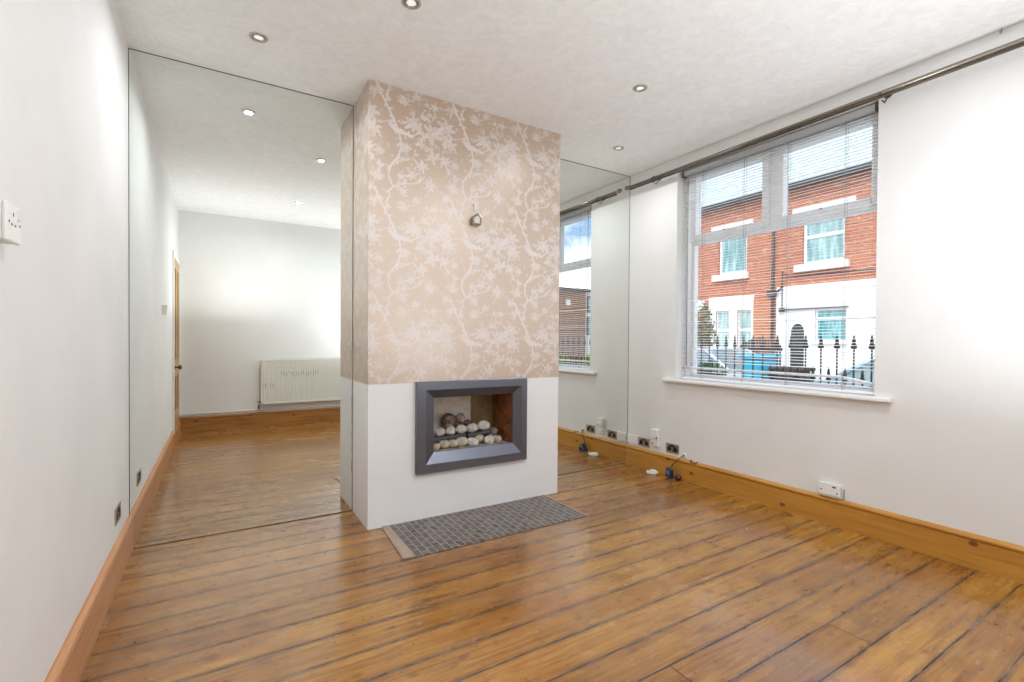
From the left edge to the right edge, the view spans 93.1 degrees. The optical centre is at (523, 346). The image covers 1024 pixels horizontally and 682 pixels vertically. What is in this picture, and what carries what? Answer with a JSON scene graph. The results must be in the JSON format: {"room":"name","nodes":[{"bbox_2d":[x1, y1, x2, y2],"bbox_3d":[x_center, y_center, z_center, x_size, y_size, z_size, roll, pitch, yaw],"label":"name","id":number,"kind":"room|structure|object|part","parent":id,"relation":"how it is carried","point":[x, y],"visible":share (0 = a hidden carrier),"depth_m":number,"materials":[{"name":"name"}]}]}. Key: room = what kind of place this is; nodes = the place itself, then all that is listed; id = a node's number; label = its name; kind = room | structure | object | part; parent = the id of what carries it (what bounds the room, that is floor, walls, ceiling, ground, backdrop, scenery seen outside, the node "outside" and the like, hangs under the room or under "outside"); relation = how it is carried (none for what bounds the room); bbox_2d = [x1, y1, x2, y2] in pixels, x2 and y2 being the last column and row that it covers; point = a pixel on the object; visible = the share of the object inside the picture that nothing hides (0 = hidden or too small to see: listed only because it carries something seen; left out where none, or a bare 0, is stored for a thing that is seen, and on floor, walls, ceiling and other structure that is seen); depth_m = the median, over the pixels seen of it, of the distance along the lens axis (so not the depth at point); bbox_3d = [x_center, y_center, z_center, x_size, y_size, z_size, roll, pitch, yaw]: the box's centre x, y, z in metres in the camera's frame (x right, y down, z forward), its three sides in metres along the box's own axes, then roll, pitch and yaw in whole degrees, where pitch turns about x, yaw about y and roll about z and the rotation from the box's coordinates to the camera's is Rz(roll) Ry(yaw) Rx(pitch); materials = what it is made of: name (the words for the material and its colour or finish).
{"room":"living room","nodes":[
{"label":"living room","id":0,"kind":"room"},
{"bbox_2d":[0,0,128,681],"bbox_3d":[-1.274,-0.241,1.082,0.120,2.900,4.507,0,1,-32],"label":"wall","id":1,"kind":"structure","parent":0,"point":[64,156],"depth_m":1.60,"materials":[{"name":"paint"}]},
{"bbox_2d":[0,200,20,245],"bbox_3d":[-1.209,-0.288,1.129,0.040,0.090,0.090,0,1,-32],"label":"socket","id":2,"kind":"object","parent":1,"relation":"attached to","point":[10,215],"visible":1,"depth_m":1.11,"materials":[{"name":"white plastic"}]},
{"bbox_2d":[44,515,133,681],"bbox_3d":[-1.476,1.100,1.540,0.025,0.205,3.029,0,1,-32],"label":"baseboard","id":3,"kind":"structure","parent":1,"relation":"attached to","point":[70,662],"depth_m":1.91,"materials":[{"name":"brown wood"}]},
{"bbox_2d":[115,501,120,525],"bbox_3d":[-2.083,0.858,2.490,0.010,0.086,0.146,0,1,-32],"label":"double socket","id":4,"kind":"object","parent":1,"relation":"attached to","point":[118,508],"visible":1,"depth_m":2.48,"materials":[{"name":"silver metal"}]},
{"bbox_2d":[80,463,1023,681],"bbox_3d":[0.517,1.280,2.233,4.378,0.140,4.507,0,1,-32],"label":"floor","id":5,"kind":"structure","parent":0,"point":[663,578],"depth_m":2.26,"materials":[{"name":"brown wood"}]},
{"bbox_2d":[351,79,559,529],"bbox_3d":[-0.475,-0.264,3.699,1.526,2.900,0.432,0,1,-32],"label":"chimney breast","id":6,"kind":"object","parent":5,"relation":"on","point":[438,295],"visible":1,"depth_m":3.41,"materials":[{"name":"beige paper"}]},
{"bbox_2d":[434,443,439,449],"bbox_3d":[-0.633,0.722,3.480,0.068,0.050,0.055,0,1,-32],"label":"pebble","id":7,"kind":"object","parent":6,"relation":"on","point":[436,445],"visible":0.68,"depth_m":3.46,"materials":[{"name":"beige stone"}]},
{"bbox_2d":[438,440,449,448],"bbox_3d":[-0.578,0.711,3.519,0.086,0.059,0.068,0,1,-32],"label":"pebble","id":8,"kind":"object","parent":6,"relation":"on","point":[443,444],"visible":0.98,"depth_m":3.50,"materials":[{"name":"beige stone"}]},
{"bbox_2d":[449,439,457,446],"bbox_3d":[-0.519,0.710,3.552,0.079,0.060,0.064,0,1,-32],"label":"pebble","id":9,"kind":"object","parent":6,"relation":"on","point":[453,443],"visible":0.9,"depth_m":3.53,"materials":[{"name":"beige stone"}]},
{"bbox_2d":[456,437,467,446],"bbox_3d":[-0.459,0.708,3.591,0.094,0.075,0.081,0,1,-32],"label":"pebble","id":10,"kind":"object","parent":6,"relation":"on","point":[462,441],"visible":0.88,"depth_m":3.56,"materials":[{"name":"beige stone"}]},
{"bbox_2d":[434,429,491,440],"bbox_3d":[-0.488,0.694,3.652,0.527,0.098,0.090,0,1,-32],"label":"grate","id":11,"kind":"object","parent":6,"relation":"on","point":[478,432],"visible":0.53,"depth_m":3.63,"materials":[{"name":"grey metal"}]},
{"bbox_2d":[434,428,444,435],"bbox_3d":[-0.617,0.630,3.565,0.083,0.064,0.067,0,1,-32],"label":"pebble","id":12,"kind":"object","parent":11,"relation":"on","point":[440,431],"visible":0.99,"depth_m":3.54,"materials":[{"name":"white stone"}]},
{"bbox_2d":[445,426,454,434],"bbox_3d":[-0.546,0.627,3.607,0.080,0.063,0.065,0,1,-32],"label":"pebble","id":13,"kind":"object","parent":11,"relation":"on","point":[450,430],"visible":0.99,"depth_m":3.58,"materials":[{"name":"white stone"}]},
{"bbox_2d":[455,425,466,433],"bbox_3d":[-0.471,0.624,3.654,0.090,0.069,0.068,0,1,-32],"label":"pebble","id":14,"kind":"object","parent":11,"relation":"on","point":[460,429],"visible":1,"depth_m":3.63,"materials":[{"name":"white stone"}]},
{"bbox_2d":[467,423,477,432],"bbox_3d":[-0.393,0.623,3.704,0.097,0.073,0.076,0,1,-32],"label":"pebble","id":15,"kind":"object","parent":11,"relation":"on","point":[472,427],"visible":0.96,"depth_m":3.68,"materials":[{"name":"white stone"}]},
{"bbox_2d":[477,420,489,429],"bbox_3d":[-0.310,0.613,3.757,0.103,0.079,0.081,0,1,-32],"label":"pebble","id":16,"kind":"object","parent":11,"relation":"on","point":[482,425],"visible":0.97,"depth_m":3.73,"materials":[{"name":"white stone"}]},
{"bbox_2d":[488,427,497,434],"bbox_3d":[-0.245,0.675,3.842,0.087,0.067,0.071,0,1,-32],"label":"pebble","id":17,"kind":"object","parent":11,"relation":"on","point":[494,430],"visible":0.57,"depth_m":3.82,"materials":[{"name":"grey stone"}]},
{"bbox_2d":[415,378,526,474],"bbox_3d":[-0.362,0.555,3.522,0.882,0.628,0.066,0,1,-32],"label":"surround","id":18,"kind":"object","parent":6,"relation":"attached to","point":[427,460],"visible":1,"depth_m":3.46,"materials":[{"name":"grey metal"}]},
{"bbox_2d":[468,437,478,445],"bbox_3d":[-0.380,0.716,3.634,0.088,0.067,0.075,0,1,-32],"label":"pebble","id":19,"kind":"object","parent":6,"relation":"on","point":[472,441],"visible":0.86,"depth_m":3.61,"materials":[{"name":"white stone"}]},
{"bbox_2d":[470,204,481,225],"bbox_3d":[-0.341,-0.950,3.488,0.072,0.154,0.052,0,1,-32],"label":"hanging ornament","id":20,"kind":"object","parent":6,"relation":"hanging from","point":[476,220],"visible":1,"depth_m":3.48,"materials":[{"name":"silver metal"}]},
{"bbox_2d":[475,435,483,441],"bbox_3d":[-0.336,0.700,3.690,0.070,0.057,0.063,0,1,-32],"label":"pebble","id":21,"kind":"object","parent":6,"relation":"on","point":[480,438],"visible":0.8,"depth_m":3.67,"materials":[{"name":"beige stone"}]},
{"bbox_2d":[484,435,493,443],"bbox_3d":[-0.265,0.716,3.709,0.076,0.066,0.092,0,1,2],"label":"pebble","id":22,"kind":"object","parent":6,"relation":"on","point":[489,439],"visible":0.99,"depth_m":3.68,"materials":[{"name":"white stone"}]},
{"bbox_2d":[493,435,501,442],"bbox_3d":[-0.207,0.717,3.764,0.083,0.058,0.060,0,1,-32],"label":"pebble","id":23,"kind":"object","parent":6,"relation":"on","point":[497,438],"visible":0.87,"depth_m":3.74,"materials":[{"name":"beige stone"}]},
{"bbox_3d":[-0.538,0.665,3.731,0.091,0.069,0.076,0,1,-32],"label":"pebble","id":24,"kind":"object","parent":6,"relation":"on","visible":0},
{"bbox_2d":[441,413,456,425],"bbox_3d":[-0.574,0.562,3.711,0.127,0.108,0.095,0,1,-32],"label":"pebble","id":25,"kind":"object","parent":24,"relation":"on","point":[448,418],"visible":0.9,"depth_m":3.67,"materials":[{"name":"brown stone"}]},
{"bbox_3d":[-0.513,0.607,3.747,0.070,0.054,0.059,0,1,-32],"label":"pebble","id":26,"kind":"object","parent":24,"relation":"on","visible":0},
{"bbox_2d":[456,413,464,423],"bbox_3d":[-0.488,0.558,3.752,0.075,0.086,0.073,0,1,-32],"label":"pebble","id":27,"kind":"object","parent":26,"relation":"on","point":[460,417],"visible":0.96,"depth_m":3.73,"materials":[{"name":"stone"}]},
{"bbox_3d":[-0.462,0.655,3.777,0.096,0.069,0.072,0,1,-32],"label":"pebble","id":28,"kind":"object","parent":6,"relation":"on","visible":0},
{"bbox_2d":[463,419,470,425],"bbox_3d":[-0.441,0.596,3.780,0.068,0.052,0.056,0,1,-32],"label":"pebble","id":29,"kind":"object","parent":28,"relation":"on","point":[467,421],"visible":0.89,"depth_m":3.76,"materials":[{"name":"brown stone"}]},
{"bbox_2d":[382,494,587,559],"bbox_3d":[-0.252,1.189,3.289,1.333,0.006,0.540,0,1,-32],"label":"hearth","id":30,"kind":"object","parent":5,"relation":"on","point":[421,537],"visible":1,"depth_m":3.23,"materials":[{"name":"tile"}]},
{"bbox_2d":[646,469,657,474],"bbox_3d":[1.199,1.167,4.524,0.087,0.046,0.128,0,1,-32],"label":"cable coil","id":31,"kind":"object","parent":5,"relation":"on","point":[651,471],"visible":1,"depth_m":4.50,"materials":[{"name":"white plastic"}]},
{"bbox_2d":[665,455,682,478],"bbox_3d":[1.343,1.082,4.347,0.158,0.226,0.069,1,1,44],"label":"charger","id":32,"kind":"object","parent":5,"relation":"on","point":[669,472],"visible":1,"depth_m":4.35,"materials":[{"name":"blue plastic"}]},
{"bbox_2d":[673,474,680,479],"bbox_3d":[1.365,1.167,4.332,0.047,0.048,0.084,0,1,-32],"label":"plug","id":33,"kind":"object","parent":5,"relation":"on","point":[677,477],"visible":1,"depth_m":4.30,"materials":[{"name":"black plastic"}]},
{"bbox_2d":[113,0,1023,175],"bbox_3d":[0.539,-1.770,2.199,4.378,0.160,4.507,0,1,-32],"label":"ceiling","id":34,"kind":"structure","parent":0,"point":[713,71],"depth_m":2.78,"materials":[{"name":"paint"}]},
{"bbox_2d":[249,32,267,42],"bbox_3d":[-1.465,-1.707,2.679,0.096,0.006,0.096,0,1,-32],"label":"recessed light","id":35,"kind":"object","parent":34,"relation":"in","point":[258,37],"visible":1,"depth_m":2.67,"materials":[{"name":"silver metal"}]},
{"bbox_2d":[401,0,420,9],"bbox_3d":[-0.555,-1.697,2.395,0.096,0.006,0.096,0,1,-32],"label":"recessed light","id":36,"kind":"object","parent":34,"relation":"in","point":[410,4],"visible":1,"depth_m":2.40,"materials":[{"name":"silver metal"}]},
{"bbox_2d":[613,146,623,150],"bbox_3d":[0.818,-1.707,4.175,0.096,0.006,0.096,0,1,-32],"label":"recessed light","id":37,"kind":"object","parent":34,"relation":"in","point":[617,148],"visible":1,"depth_m":4.17,"materials":[{"name":"silver metal"}]},
{"bbox_2d":[633,84,647,91],"bbox_3d":[0.766,-1.696,3.186,0.096,0.006,0.096,0,1,-32],"label":"recessed light","id":38,"kind":"object","parent":34,"relation":"in","point":[641,87],"visible":1,"depth_m":3.17,"materials":[{"name":"silver metal"}]},
{"bbox_2d":[628,21,1023,545],"bbox_3d":[2.254,-0.240,3.302,0.300,2.900,4.507,0,1,-32],"label":"wall","id":39,"kind":"structure","parent":0,"point":[947,449],"depth_m":2.88,"materials":[{"name":"paint"}]},
{"bbox_2d":[627,434,637,443],"bbox_3d":[1.092,0.927,4.855,0.014,0.085,0.139,0,1,-32],"label":"blank plate","id":40,"kind":"object","parent":39,"relation":"attached to","point":[631,438],"visible":1,"depth_m":4.85,"materials":[{"name":"white plastic"}]},
{"bbox_2d":[638,437,649,447],"bbox_3d":[1.173,0.935,4.728,0.010,0.086,0.146,0,1,-32],"label":"double socket","id":41,"kind":"object","parent":39,"relation":"attached to","point":[645,442],"visible":1,"depth_m":4.72,"materials":[{"name":"silver metal"}]},
{"bbox_2d":[651,429,659,446],"bbox_3d":[1.245,0.864,4.585,0.042,0.160,0.092,0,1,-32],"label":"box","id":42,"kind":"object","parent":39,"relation":"attached to","point":[655,433],"visible":1,"depth_m":4.57,"materials":[{"name":"white plastic"}]},
{"bbox_2d":[666,442,678,454],"bbox_3d":[1.360,0.933,4.432,0.010,0.086,0.146,0,1,-32],"label":"double socket","id":43,"kind":"object","parent":39,"relation":"attached to","point":[672,448],"visible":1,"depth_m":4.43,"materials":[{"name":"silver metal"}]},
{"bbox_2d":[662,112,891,402],"bbox_3d":[1.867,-0.619,3.776,0.240,1.907,1.795,0,1,-32],"label":"window","id":44,"kind":"structure","parent":39,"relation":"in","point":[690,305],"depth_m":3.77,"materials":[{"name":"white plastic"}]},
{"bbox_3d":[1.746,-1.238,4.108,0.080,0.599,0.743,0,1,-32],"label":"sash","id":45,"kind":"part","parent":44,"relation":"part of","materials":[{"name":"white plastic"}]},
{"bbox_3d":[1.831,0.321,3.768,0.170,0.027,1.795,0,1,-32],"label":"sill","id":46,"kind":"part","parent":44,"relation":"part of","materials":[{"name":"white paint"}]},
{"bbox_2d":[682,102,878,394],"bbox_3d":[1.856,-0.633,3.749,0.050,1.866,1.539,0,1,-32],"label":"blind","id":47,"kind":"object","parent":44,"relation":"attached to","point":[873,108],"visible":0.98,"depth_m":3.58,"materials":[{"name":"grey paint"}]},
{"bbox_3d":[1.562,-0.624,4.218,0.029,1.809,0.008,0,1,-32],"label":"ladder cord","id":48,"kind":"part","parent":47,"relation":"part of","materials":[{"name":"white fabric"}]},
{"bbox_3d":[1.769,-0.619,3.889,0.029,1.809,0.008,0,1,-32],"label":"ladder cord","id":49,"kind":"part","parent":47,"relation":"part of","materials":[{"name":"white fabric"}]},
{"bbox_3d":[1.851,0.292,3.758,0.026,0.016,1.527,0,1,-32],"label":"rail","id":50,"kind":"part","parent":47,"relation":"part of","materials":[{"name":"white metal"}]},
{"bbox_3d":[1.958,-0.615,3.588,0.029,1.809,0.008,0,1,-32],"label":"ladder cord","id":51,"kind":"part","parent":47,"relation":"part of","materials":[{"name":"white fabric"}]},
{"bbox_3d":[2.164,-0.610,3.261,0.029,1.809,0.008,0,1,-32],"label":"ladder cord","id":52,"kind":"part","parent":47,"relation":"part of","materials":[{"name":"white fabric"}]},
{"bbox_3d":[2.160,-1.228,3.451,0.080,0.599,0.710,0,1,-32],"label":"sash","id":53,"kind":"part","parent":44,"relation":"part of","materials":[{"name":"white plastic"}]},
{"bbox_3d":[2.135,-0.958,3.391,0.024,0.024,0.118,0,1,-32],"label":"sash handle","id":54,"kind":"part","parent":44,"relation":"part of","materials":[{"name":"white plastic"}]},
{"bbox_2d":[624,37,1023,189],"bbox_3d":[1.949,-1.548,3.395,0.117,0.092,3.413,0,1,-32],"label":"pole","id":55,"kind":"object","parent":39,"relation":"attached to","point":[1010,46],"visible":1,"depth_m":3.06,"materials":[{"name":"silver metal"}]},
{"bbox_2d":[626,444,1023,583],"bbox_3d":[2.145,1.116,3.170,0.025,0.190,4.125,0,1,-32],"label":"baseboard","id":56,"kind":"structure","parent":39,"relation":"attached to","point":[992,556],"depth_m":3.13,"materials":[{"name":"brown wood"}]},
{"bbox_2d":[819,481,844,499],"bbox_3d":[2.075,0.970,3.269,0.037,0.098,0.153,0,1,-32],"label":"junction box","id":57,"kind":"object","parent":39,"relation":"attached to","point":[826,489],"visible":1,"depth_m":3.26,"materials":[{"name":"white plastic"}]},
{"label":"outside","id":58,"kind":"structure","parent":0,"visible":0},
{"bbox_3d":[31.230,1.649,19.669,66.184,0.180,140.000,0,1,-32],"label":"ground","id":59,"kind":"structure","parent":58,"visible":0},
{"bbox_2d":[697,346,819,379],"bbox_3d":[4.104,0.717,10.567,2.020,1.447,4.100,0,1,-32],"label":"parked car","id":60,"kind":"object","parent":59,"relation":"on","point":[713,357],"visible":0.02,"depth_m":9.86,"materials":[{"name":"silver metal"}]},
{"bbox_2d":[738,354,781,378],"bbox_3d":[3.857,0.801,7.897,0.598,1.340,0.420,0,1,-32],"label":"wheelie bin","id":61,"kind":"object","parent":59,"relation":"on","point":[767,360],"visible":0.2,"depth_m":7.71,"materials":[{"name":"teal plastic"}]},
{"bbox_3d":[3.845,0.161,7.879,0.560,0.060,0.420,0,1,-32],"label":"lid","id":62,"kind":"part","parent":61,"relation":"part of","materials":[{"name":"teal plastic"}]},
{"bbox_2d":[698,127,876,378],"bbox_3d":[11.268,-4.079,21.792,7.920,10.900,23.000,0,1,-32],"label":"house","id":63,"kind":"structure","parent":59,"relation":"on","point":[864,307],"depth_m":17.31,"materials":[{"name":"red brick"}]},
{"bbox_3d":[8.238,-0.440,19.931,0.010,1.920,0.520,0,1,-32],"label":"house pane","id":64,"kind":"part","parent":63,"relation":"part of","materials":[{"name":"clear glass"}]},
{"bbox_3d":[8.520,-3.724,19.579,0.010,1.420,1.090,0,1,-32],"label":"house pane","id":65,"kind":"part","parent":63,"relation":"part of","materials":[{"name":"clear glass"}]},
{"bbox_3d":[8.754,-0.427,19.110,0.010,1.920,0.500,0,1,-32],"label":"house pane","id":66,"kind":"part","parent":63,"relation":"part of","materials":[{"name":"clear glass"}]},
{"bbox_3d":[9.835,0.300,17.344,0.080,2.220,0.440,0,1,-32],"label":"door","id":67,"kind":"part","parent":63,"relation":"part of","materials":[{"name":"grey paint"}]},
{"bbox_3d":[10.362,-3.679,16.650,0.010,1.420,1.190,0,1,-32],"label":"house pane","id":68,"kind":"part","parent":63,"relation":"part of","materials":[{"name":"clear glass"}]},
{"bbox_3d":[10.433,-0.725,16.404,0.010,1.000,0.900,0,1,-32],"label":"house pane","id":69,"kind":"part","parent":63,"relation":"part of","materials":[{"name":"teal glass"}]},
{"bbox_2d":[768,366,815,381],"bbox_3d":[4.133,0.898,7.457,0.598,1.160,0.440,0,1,-32],"label":"wheelie bin","id":70,"kind":"object","parent":59,"relation":"on","point":[780,368],"visible":0.16,"depth_m":7.28,"materials":[{"name":"black plastic"}]},
{"bbox_3d":[4.121,0.348,7.441,0.560,0.060,0.440,0,1,-32],"label":"lid","id":71,"kind":"part","parent":70,"relation":"part of","materials":[{"name":"black plastic"}]},
{"bbox_2d":[814,355,874,386],"bbox_3d":[6.415,0.776,6.705,2.020,1.447,4.100,0,1,-32],"label":"parked car","id":72,"kind":"object","parent":59,"relation":"on","point":[867,362],"visible":0.02,"depth_m":7.36,"materials":[{"name":"blue paint"}]},
{"bbox_3d":[4.821,1.542,3.056,3.784,0.020,80.000,0,1,-32],"label":"pavement","id":73,"kind":"object","parent":59,"relation":"on","visible":0},
{"bbox_2d":[697,359,724,375],"bbox_3d":[2.555,0.820,6.726,0.653,1.316,0.751,0,1,-32],"label":"plant","id":74,"kind":"object","parent":73,"relation":"on","point":[705,365],"visible":0.08,"depth_m":6.67,"materials":[{"name":"green plant"}]},
{"bbox_2d":[700,334,874,386],"bbox_3d":[3.530,0.706,3.873,0.050,1.615,6.630,0,1,-32],"label":"iron railings","id":75,"kind":"object","parent":73,"relation":"on","point":[777,345],"visible":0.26,"depth_m":5.04,"materials":[{"name":"black metal"}]},
{"bbox_3d":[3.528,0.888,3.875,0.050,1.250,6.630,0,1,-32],"label":"cross rail","id":76,"kind":"part","parent":75,"relation":"part of","materials":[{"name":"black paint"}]},
{"bbox_3d":[5.208,1.347,21.019,4.000,0.020,50.000,0,1,-32],"label":"pavement","id":77,"kind":"object","parent":59,"relation":"on","visible":0},
{"bbox_2d":[697,302,716,345],"bbox_3d":[6.098,-0.061,16.409,1.019,2.913,0.859,0,1,-32],"label":"shrub","id":78,"kind":"object","parent":77,"relation":"on","point":[708,328],"visible":0.44,"depth_m":16.25,"materials":[{"name":"green plant"}]},
{"bbox_2d":[739,337,782,364],"bbox_3d":[8.411,0.541,17.279,0.080,1.720,1.620,0,1,-32],"label":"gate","id":79,"kind":"object","parent":77,"relation":"on","point":[767,341],"visible":0.24,"depth_m":17.05,"materials":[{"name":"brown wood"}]},
{"bbox_3d":[-0.682,-0.268,3.970,3.958,2.900,0.248,0,1,-32],"label":"wall","id":80,"kind":"structure","parent":0,"visible":0},
{"bbox_2d":[128,48,353,548],"bbox_3d":[-1.756,-0.267,3.140,1.253,2.900,0.012,0,1,-32],"label":"wall mirror","id":81,"kind":"object","parent":80,"relation":"attached to","point":[241,188],"visible":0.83,"depth_m":3.08,"materials":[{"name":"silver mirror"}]},
{"bbox_2d":[557,159,629,474],"bbox_3d":[0.561,-0.266,4.597,1.184,2.900,0.012,0,1,-32],"label":"wall mirror","id":82,"kind":"object","parent":80,"relation":"attached to","point":[594,249],"visible":0.59,"depth_m":4.66,"materials":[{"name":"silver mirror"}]}
]}

